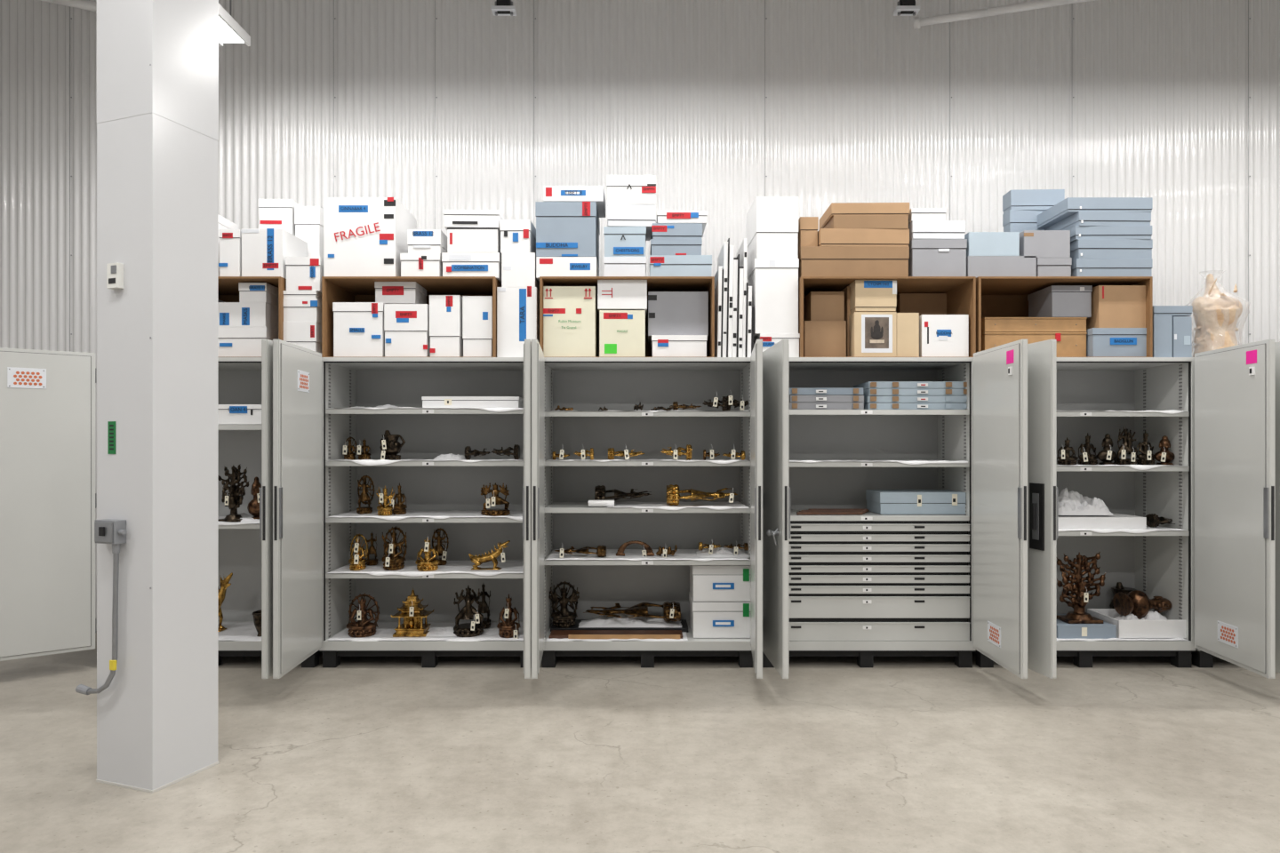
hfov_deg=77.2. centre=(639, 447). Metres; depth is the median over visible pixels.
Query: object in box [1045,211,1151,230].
box
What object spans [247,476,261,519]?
bronze figure
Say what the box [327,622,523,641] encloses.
paper sheet
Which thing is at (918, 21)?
pipe
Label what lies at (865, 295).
box
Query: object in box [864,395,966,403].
box
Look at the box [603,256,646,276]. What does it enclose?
box
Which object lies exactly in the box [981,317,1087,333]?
wooden crate
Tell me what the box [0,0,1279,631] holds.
wall
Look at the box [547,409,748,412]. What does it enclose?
paper sheet
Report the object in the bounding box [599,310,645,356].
box
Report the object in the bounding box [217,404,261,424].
box
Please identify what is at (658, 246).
box
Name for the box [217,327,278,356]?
box
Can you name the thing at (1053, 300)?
box
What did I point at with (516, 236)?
box
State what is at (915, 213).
box
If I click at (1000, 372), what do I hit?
door
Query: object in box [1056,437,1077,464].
bronze figure
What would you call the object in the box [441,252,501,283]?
box
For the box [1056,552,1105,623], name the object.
tree sculpture
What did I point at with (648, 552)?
arch
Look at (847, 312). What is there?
box
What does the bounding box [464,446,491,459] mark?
bronze figure
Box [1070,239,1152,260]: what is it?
box
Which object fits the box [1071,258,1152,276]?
box
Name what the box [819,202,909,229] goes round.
box
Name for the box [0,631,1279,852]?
floor
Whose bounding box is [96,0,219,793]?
column
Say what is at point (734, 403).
bronze figure
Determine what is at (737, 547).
bronze figure
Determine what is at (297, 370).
door
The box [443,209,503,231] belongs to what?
box
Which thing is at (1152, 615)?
crumpled tissue
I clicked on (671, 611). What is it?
figure
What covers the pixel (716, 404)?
bronze figure
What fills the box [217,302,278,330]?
box
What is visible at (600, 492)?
bronze figure
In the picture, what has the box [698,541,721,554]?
bronze figure
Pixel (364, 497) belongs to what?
deity
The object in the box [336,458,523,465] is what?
paper sheet
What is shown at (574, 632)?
board
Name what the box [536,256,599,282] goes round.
box
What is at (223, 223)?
box
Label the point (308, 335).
box
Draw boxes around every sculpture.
[1112,589,1172,618]
[1192,273,1242,357]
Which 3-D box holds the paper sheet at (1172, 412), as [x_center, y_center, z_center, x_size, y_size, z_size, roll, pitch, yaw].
[3.071,-0.242,5.796,1.390,0.028,0.568,0,0,0]
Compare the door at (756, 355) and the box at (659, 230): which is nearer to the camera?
the door at (756, 355)
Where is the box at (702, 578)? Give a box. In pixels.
[688,565,750,601]
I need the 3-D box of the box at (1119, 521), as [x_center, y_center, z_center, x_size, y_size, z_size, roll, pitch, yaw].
[3.228,0.533,5.775,0.617,0.084,0.350,0,0,0]
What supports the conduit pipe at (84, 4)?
attached to the ceiling
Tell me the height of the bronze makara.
0.205 m
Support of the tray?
on the paper sheet at (1079, 639)
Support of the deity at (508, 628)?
on the paper sheet at (385, 631)
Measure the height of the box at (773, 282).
0.517 m
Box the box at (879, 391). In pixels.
[862,388,965,396]
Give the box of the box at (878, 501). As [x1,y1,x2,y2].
[865,489,966,514]
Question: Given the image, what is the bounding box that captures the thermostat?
[106,263,123,289]
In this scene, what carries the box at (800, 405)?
in the storage cabinet at (813, 435)
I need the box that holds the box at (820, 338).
[803,320,846,356]
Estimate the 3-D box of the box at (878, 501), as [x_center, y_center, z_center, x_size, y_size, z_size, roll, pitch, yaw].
[1.990,0.394,5.774,0.623,0.154,0.353,0,0,0]
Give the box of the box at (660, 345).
[650,335,707,356]
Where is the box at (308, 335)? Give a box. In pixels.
[283,321,321,353]
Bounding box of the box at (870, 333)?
[848,312,896,356]
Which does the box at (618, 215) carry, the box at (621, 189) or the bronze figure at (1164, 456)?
the box at (621, 189)
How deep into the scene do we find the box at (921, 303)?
6.00 m
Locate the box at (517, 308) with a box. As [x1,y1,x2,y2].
[496,286,539,357]
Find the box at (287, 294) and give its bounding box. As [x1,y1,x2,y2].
[283,290,321,300]
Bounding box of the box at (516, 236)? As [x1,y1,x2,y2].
[499,219,535,254]
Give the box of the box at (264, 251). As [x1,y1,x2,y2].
[241,228,307,279]
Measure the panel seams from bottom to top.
6.300 m
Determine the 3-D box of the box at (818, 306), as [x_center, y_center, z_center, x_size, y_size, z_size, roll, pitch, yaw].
[1.324,-0.992,5.860,0.234,0.211,0.400,0,0,0]
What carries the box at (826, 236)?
on the box at (813, 260)
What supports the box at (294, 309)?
on the box at (308, 335)
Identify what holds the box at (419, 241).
on the box at (412, 264)
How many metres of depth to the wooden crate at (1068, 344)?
5.62 m
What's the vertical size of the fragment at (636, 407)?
0.068 m
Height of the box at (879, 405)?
0.048 m
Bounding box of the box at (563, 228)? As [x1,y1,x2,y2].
[535,201,599,267]
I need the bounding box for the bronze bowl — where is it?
[251,609,261,636]
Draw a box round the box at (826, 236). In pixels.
[817,228,909,246]
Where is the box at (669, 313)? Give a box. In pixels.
[648,291,708,343]
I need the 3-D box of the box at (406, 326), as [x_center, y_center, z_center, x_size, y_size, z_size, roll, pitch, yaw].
[-1.623,-0.807,5.758,0.300,0.369,0.404,0,0,0]
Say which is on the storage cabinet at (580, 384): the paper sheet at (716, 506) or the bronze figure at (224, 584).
the paper sheet at (716, 506)
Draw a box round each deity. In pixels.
[342,437,357,459]
[345,592,380,638]
[348,533,367,570]
[356,475,374,514]
[357,439,371,459]
[365,531,378,566]
[390,482,407,514]
[415,536,439,571]
[432,528,448,565]
[479,584,491,629]
[496,593,520,639]
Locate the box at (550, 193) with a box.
[543,185,605,217]
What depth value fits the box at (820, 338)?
5.62 m
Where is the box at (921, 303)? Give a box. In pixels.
[896,293,946,316]
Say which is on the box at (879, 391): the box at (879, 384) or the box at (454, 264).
the box at (879, 384)
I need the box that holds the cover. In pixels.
[796,508,868,514]
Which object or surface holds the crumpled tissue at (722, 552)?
on the paper sheet at (630, 555)
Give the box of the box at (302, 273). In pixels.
[285,256,323,293]
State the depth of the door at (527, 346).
4.72 m
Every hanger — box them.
[491,0,516,15]
[893,0,920,15]
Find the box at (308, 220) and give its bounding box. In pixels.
[294,206,323,258]
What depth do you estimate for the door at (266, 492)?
4.72 m
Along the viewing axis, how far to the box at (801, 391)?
5.60 m
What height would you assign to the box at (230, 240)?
0.334 m
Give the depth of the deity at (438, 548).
5.89 m
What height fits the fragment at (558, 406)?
0.044 m
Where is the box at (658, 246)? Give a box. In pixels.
[650,239,702,255]
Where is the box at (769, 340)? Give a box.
[753,333,799,357]
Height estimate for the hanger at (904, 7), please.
1.412 m
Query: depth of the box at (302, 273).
5.56 m
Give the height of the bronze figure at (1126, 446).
0.276 m
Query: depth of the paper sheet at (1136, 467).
5.53 m
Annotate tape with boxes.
[792,382,967,408]
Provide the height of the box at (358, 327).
0.381 m
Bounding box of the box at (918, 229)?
[908,220,965,240]
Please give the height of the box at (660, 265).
0.156 m
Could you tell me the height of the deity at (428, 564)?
0.246 m
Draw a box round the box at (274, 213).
[258,199,300,235]
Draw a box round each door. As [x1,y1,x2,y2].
[0,347,95,661]
[259,339,272,679]
[272,339,321,679]
[522,339,531,679]
[531,339,544,679]
[750,339,762,679]
[762,339,790,679]
[973,339,1027,679]
[1027,339,1058,679]
[1194,339,1275,679]
[1275,341,1279,673]
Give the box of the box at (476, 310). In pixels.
[462,296,492,356]
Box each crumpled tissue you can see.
[239,512,259,521]
[350,404,400,408]
[426,626,455,636]
[432,453,465,460]
[578,614,681,627]
[696,547,749,558]
[1058,488,1115,515]
[1114,609,1167,620]
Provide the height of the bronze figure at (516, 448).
0.111 m
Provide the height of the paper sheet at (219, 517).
0.039 m
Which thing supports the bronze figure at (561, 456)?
on the paper sheet at (717, 461)
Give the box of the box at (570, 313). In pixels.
[543,286,598,356]
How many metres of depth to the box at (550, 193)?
5.56 m
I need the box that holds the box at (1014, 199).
[1002,189,1064,214]
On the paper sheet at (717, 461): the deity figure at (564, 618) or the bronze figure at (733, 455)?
the bronze figure at (733, 455)
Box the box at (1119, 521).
[1058,513,1146,529]
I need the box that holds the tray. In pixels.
[1087,608,1185,639]
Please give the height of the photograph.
0.160 m
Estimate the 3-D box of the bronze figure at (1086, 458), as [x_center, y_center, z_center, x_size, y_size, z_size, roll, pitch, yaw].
[3.237,0.014,5.794,0.146,0.232,0.155,0,0,3]
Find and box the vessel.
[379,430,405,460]
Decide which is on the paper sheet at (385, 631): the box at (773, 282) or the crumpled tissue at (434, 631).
the crumpled tissue at (434, 631)
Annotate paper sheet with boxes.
[217,516,259,525]
[217,622,261,640]
[327,407,523,412]
[327,560,523,576]
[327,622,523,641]
[328,510,522,520]
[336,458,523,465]
[546,549,748,561]
[546,632,687,640]
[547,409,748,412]
[549,458,744,463]
[607,501,748,511]
[788,459,967,464]
[1056,409,1187,414]
[1056,464,1167,470]
[1056,638,1187,640]
[1058,525,1185,533]
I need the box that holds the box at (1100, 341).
[1086,328,1146,356]
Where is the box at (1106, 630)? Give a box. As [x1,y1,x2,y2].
[1056,614,1116,639]
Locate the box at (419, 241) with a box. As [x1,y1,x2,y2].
[407,229,447,255]
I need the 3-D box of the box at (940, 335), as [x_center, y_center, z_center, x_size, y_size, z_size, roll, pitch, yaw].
[2.117,-0.771,5.758,0.323,0.295,0.404,0,0,0]
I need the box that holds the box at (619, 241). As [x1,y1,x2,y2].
[603,226,646,256]
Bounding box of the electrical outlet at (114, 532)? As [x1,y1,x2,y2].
[75,519,127,695]
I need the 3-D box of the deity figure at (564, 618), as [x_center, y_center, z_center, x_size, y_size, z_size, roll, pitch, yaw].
[-0.561,1.144,5.865,0.193,0.320,0.186,0,0,38]
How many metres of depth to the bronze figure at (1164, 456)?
5.67 m
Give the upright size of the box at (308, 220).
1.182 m
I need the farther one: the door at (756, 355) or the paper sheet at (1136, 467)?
the paper sheet at (1136, 467)
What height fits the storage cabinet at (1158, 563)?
2.136 m
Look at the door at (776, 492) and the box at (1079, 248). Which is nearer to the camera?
the door at (776, 492)
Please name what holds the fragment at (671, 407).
on the paper sheet at (748, 410)
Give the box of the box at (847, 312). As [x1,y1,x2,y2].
[840,286,850,356]
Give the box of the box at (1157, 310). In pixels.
[1152,305,1192,316]
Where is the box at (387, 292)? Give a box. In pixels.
[374,281,426,303]
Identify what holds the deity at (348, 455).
on the paper sheet at (366, 462)
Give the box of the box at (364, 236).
[323,197,415,276]
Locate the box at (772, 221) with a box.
[746,196,798,270]
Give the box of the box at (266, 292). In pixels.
[238,282,278,307]
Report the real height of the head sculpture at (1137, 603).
0.326 m
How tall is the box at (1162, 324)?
0.296 m
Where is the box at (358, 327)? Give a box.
[332,302,384,356]
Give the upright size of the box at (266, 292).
0.136 m
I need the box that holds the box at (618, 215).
[607,204,655,240]
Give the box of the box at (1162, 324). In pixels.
[1152,315,1172,357]
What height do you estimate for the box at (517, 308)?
0.500 m
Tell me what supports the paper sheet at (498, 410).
on the storage cabinet at (347, 382)
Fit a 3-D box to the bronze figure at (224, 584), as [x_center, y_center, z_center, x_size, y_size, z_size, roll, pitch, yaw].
[-3.096,1.119,5.795,0.301,0.420,0.120,0,0,4]
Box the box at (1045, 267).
[1036,257,1071,276]
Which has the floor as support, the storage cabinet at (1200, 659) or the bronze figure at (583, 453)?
the storage cabinet at (1200, 659)
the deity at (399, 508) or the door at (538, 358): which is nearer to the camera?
the door at (538, 358)
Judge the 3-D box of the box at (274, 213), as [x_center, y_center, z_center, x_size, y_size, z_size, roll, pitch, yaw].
[-2.725,-1.512,6.130,0.248,0.674,0.301,0,0,-2]
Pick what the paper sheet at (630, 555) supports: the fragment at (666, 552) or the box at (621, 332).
the fragment at (666, 552)
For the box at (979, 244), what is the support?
on the box at (976, 266)
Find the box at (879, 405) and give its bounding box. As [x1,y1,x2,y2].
[864,402,966,409]
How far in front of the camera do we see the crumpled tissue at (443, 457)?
5.64 m
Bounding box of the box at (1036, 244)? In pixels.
[1019,230,1070,258]
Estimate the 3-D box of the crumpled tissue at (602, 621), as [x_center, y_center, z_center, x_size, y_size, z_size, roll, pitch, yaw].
[-0.070,1.262,5.880,0.757,0.072,0.240,0,0,0]
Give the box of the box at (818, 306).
[803,291,844,321]
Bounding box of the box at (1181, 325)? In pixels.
[1172,316,1191,357]
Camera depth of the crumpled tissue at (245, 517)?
5.66 m
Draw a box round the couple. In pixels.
[453,585,483,637]
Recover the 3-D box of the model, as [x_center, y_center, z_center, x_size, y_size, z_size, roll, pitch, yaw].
[-1.615,1.165,5.695,0.254,0.332,0.206,0,0,0]
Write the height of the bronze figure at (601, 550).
0.112 m
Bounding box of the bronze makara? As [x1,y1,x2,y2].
[468,540,510,569]
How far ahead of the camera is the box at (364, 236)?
5.56 m
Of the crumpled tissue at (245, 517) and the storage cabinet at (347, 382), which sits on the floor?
the storage cabinet at (347, 382)
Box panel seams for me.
[69,0,1250,351]
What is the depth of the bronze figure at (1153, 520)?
5.69 m
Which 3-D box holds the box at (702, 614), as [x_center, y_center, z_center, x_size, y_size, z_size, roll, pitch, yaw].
[0.569,1.206,5.780,0.404,0.249,0.400,0,0,0]
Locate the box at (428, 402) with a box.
[421,396,523,408]
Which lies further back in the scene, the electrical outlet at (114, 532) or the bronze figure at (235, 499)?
the bronze figure at (235, 499)
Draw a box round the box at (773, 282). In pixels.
[747,258,799,339]
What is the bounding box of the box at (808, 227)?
[797,216,818,250]
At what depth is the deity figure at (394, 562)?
5.68 m
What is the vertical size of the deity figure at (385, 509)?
0.212 m
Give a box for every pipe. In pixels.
[40,0,96,11]
[913,0,1095,29]
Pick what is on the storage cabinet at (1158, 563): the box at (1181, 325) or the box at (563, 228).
the box at (1181, 325)
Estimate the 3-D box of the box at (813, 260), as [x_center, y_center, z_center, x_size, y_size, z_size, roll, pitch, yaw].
[1.492,-1.284,5.810,0.748,0.217,0.500,0,0,0]
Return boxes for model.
[391,587,434,637]
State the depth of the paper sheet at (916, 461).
5.52 m
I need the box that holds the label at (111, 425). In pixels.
[107,421,115,454]
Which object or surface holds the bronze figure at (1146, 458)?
on the paper sheet at (1136, 467)
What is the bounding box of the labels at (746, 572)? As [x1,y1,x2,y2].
[712,568,749,626]
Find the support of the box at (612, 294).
on the box at (621, 332)
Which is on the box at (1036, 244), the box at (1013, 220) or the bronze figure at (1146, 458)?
the box at (1013, 220)
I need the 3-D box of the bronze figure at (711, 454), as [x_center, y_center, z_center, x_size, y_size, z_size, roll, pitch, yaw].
[0.506,0.036,5.655,0.121,0.113,0.088,0,0,0]
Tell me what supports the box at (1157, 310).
on the box at (1162, 324)
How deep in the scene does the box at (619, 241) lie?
5.56 m
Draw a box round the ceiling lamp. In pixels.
[218,0,250,46]
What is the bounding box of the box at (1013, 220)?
[1002,209,1046,232]
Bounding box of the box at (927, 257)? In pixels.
[908,239,967,276]
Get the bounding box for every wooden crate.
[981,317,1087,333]
[981,332,1087,356]
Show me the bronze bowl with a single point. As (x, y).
(257, 615)
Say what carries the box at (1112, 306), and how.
on the box at (1100, 341)
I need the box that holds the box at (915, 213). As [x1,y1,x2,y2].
[908,208,946,223]
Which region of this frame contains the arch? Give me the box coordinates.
[616,540,654,556]
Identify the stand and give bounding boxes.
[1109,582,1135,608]
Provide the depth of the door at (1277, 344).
4.85 m
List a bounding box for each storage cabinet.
[217,357,322,667]
[319,357,523,667]
[542,357,752,667]
[762,357,975,667]
[972,357,1196,667]
[1191,648,1215,667]
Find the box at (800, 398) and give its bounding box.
[788,395,863,402]
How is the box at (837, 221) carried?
on the box at (826, 236)
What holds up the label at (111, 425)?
attached to the column
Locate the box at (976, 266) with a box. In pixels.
[966,256,1036,277]
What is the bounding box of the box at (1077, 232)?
[1068,225,1151,242]
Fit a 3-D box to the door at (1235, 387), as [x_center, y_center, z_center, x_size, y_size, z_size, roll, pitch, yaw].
[3.756,0.366,5.094,0.055,2.004,0.754,0,0,6]
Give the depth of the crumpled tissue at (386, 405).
5.64 m
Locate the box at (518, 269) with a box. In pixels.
[501,252,539,291]
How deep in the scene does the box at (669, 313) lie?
5.62 m
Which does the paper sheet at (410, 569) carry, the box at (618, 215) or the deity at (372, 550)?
the deity at (372, 550)
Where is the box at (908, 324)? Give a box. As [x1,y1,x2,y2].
[896,312,919,356]
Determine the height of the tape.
0.184 m
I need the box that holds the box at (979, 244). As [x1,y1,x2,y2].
[964,232,1019,256]
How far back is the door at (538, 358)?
4.73 m
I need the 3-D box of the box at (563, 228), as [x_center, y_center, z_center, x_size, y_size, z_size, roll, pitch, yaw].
[-0.515,-1.512,5.808,0.421,0.379,0.504,0,0,0]
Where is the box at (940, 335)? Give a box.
[919,314,968,356]
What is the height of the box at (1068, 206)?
0.098 m
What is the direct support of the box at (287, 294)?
on the box at (294, 309)
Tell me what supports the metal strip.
on the storage cabinet at (580, 384)
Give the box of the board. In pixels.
[548,619,687,639]
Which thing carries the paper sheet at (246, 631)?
on the storage cabinet at (239, 379)
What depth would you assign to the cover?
5.62 m
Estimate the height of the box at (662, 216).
0.082 m
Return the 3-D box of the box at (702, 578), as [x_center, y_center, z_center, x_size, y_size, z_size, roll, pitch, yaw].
[0.569,0.951,5.780,0.404,0.249,0.400,0,0,0]
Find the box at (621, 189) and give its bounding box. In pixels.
[606,175,655,204]
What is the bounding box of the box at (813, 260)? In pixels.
[797,246,909,279]
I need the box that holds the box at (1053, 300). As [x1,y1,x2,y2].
[1027,285,1092,318]
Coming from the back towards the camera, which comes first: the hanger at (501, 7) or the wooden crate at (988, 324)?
the hanger at (501, 7)
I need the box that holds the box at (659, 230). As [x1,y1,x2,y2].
[650,223,702,239]
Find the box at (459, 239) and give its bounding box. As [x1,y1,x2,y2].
[447,227,501,255]
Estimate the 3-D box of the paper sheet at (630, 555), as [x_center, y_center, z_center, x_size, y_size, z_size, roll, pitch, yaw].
[0.051,0.778,5.796,1.390,0.019,0.568,0,0,0]
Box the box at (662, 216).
[656,210,707,236]
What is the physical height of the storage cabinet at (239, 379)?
2.136 m
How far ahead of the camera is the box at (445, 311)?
5.56 m
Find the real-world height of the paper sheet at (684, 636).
0.033 m
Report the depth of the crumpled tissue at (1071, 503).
5.69 m
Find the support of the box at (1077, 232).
on the box at (1079, 248)
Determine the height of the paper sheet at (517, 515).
0.033 m
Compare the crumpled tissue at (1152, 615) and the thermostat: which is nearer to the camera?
the thermostat
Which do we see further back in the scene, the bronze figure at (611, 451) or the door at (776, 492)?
the bronze figure at (611, 451)
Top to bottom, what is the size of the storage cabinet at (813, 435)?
2.136 m
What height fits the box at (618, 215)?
0.150 m
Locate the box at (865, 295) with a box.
[848,280,896,314]
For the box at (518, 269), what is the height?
0.240 m
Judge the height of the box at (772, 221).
0.430 m
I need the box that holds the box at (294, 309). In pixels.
[283,298,321,323]
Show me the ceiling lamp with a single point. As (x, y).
(229, 31)
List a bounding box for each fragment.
[554,405,573,410]
[633,402,643,410]
[650,405,673,410]
[656,543,677,557]
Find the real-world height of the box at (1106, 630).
0.092 m
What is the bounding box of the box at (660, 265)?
[649,255,711,276]
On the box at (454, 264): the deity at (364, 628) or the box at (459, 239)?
the box at (459, 239)
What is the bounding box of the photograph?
[870,320,884,343]
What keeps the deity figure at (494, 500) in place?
on the paper sheet at (517, 515)
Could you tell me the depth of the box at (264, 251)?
5.56 m
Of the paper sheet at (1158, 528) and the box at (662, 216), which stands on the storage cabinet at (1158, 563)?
the paper sheet at (1158, 528)
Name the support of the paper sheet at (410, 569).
on the storage cabinet at (347, 382)
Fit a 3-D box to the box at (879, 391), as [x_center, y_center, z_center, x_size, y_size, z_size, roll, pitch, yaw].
[1.953,-0.385,5.800,0.710,0.048,0.400,0,0,-1]
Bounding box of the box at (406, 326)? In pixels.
[384,304,430,356]
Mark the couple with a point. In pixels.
(475, 628)
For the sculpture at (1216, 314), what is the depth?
5.67 m
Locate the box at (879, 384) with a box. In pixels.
[853,381,965,390]
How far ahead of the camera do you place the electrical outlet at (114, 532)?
3.55 m
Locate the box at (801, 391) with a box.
[788,387,863,395]
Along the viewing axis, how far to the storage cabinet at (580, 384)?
6.14 m
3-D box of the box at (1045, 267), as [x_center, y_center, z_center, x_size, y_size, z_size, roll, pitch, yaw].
[2.876,-1.244,5.760,0.236,0.137,0.400,0,0,0]
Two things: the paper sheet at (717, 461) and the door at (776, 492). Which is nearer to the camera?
the door at (776, 492)
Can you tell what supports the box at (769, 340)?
on the storage cabinet at (813, 435)
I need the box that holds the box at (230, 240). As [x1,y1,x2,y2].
[218,229,241,276]
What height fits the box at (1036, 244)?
0.191 m
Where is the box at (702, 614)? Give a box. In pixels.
[688,592,750,638]
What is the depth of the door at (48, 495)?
5.26 m
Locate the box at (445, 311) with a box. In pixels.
[429,295,463,356]
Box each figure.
[217,464,249,522]
[217,572,232,631]
[376,485,394,515]
[381,526,407,570]
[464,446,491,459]
[480,482,510,516]
[490,444,519,459]
[549,581,579,627]
[552,449,569,460]
[554,543,606,558]
[574,445,593,460]
[583,601,680,622]
[594,485,652,501]
[608,446,644,459]
[659,444,691,460]
[665,484,738,505]
[672,401,702,410]
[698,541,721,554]
[702,393,727,411]
[703,444,719,460]
[722,444,745,460]
[723,541,748,554]
[726,392,748,410]
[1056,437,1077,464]
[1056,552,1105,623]
[1077,432,1097,464]
[1096,433,1117,464]
[1113,426,1137,464]
[1136,430,1155,464]
[1144,513,1175,527]
[1154,435,1175,465]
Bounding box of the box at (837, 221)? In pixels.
[823,215,908,228]
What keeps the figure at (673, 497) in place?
on the paper sheet at (716, 506)
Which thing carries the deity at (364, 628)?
on the paper sheet at (385, 631)
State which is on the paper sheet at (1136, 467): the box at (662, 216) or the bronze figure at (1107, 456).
the bronze figure at (1107, 456)
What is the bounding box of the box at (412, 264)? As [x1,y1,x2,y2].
[400,253,442,276]
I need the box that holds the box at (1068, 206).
[1036,197,1152,228]
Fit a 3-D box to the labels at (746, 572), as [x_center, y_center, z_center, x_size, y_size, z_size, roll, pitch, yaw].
[0.633,1.049,5.578,0.253,0.402,0.004,0,0,0]
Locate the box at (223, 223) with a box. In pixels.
[217,214,237,276]
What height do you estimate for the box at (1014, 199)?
0.152 m
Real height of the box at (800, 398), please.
0.050 m
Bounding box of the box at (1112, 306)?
[1086,285,1145,329]
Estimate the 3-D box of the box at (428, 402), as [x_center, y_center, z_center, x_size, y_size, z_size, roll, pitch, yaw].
[-1.182,-0.309,5.754,0.676,0.085,0.351,0,0,0]
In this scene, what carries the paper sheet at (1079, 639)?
on the storage cabinet at (1158, 563)
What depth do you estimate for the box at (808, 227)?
5.61 m
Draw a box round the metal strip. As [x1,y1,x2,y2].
[714,238,754,357]
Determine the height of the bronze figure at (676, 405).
0.073 m
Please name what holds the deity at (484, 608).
on the paper sheet at (385, 631)
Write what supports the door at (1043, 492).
attached to the storage cabinet at (1158, 563)
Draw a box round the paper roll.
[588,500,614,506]
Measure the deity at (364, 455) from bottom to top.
0.157 m
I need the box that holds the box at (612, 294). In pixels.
[597,280,647,318]
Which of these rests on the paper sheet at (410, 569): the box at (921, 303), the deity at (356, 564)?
the deity at (356, 564)
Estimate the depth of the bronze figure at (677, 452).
5.62 m
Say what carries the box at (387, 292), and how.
on the box at (406, 326)
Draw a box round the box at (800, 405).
[788,402,863,409]

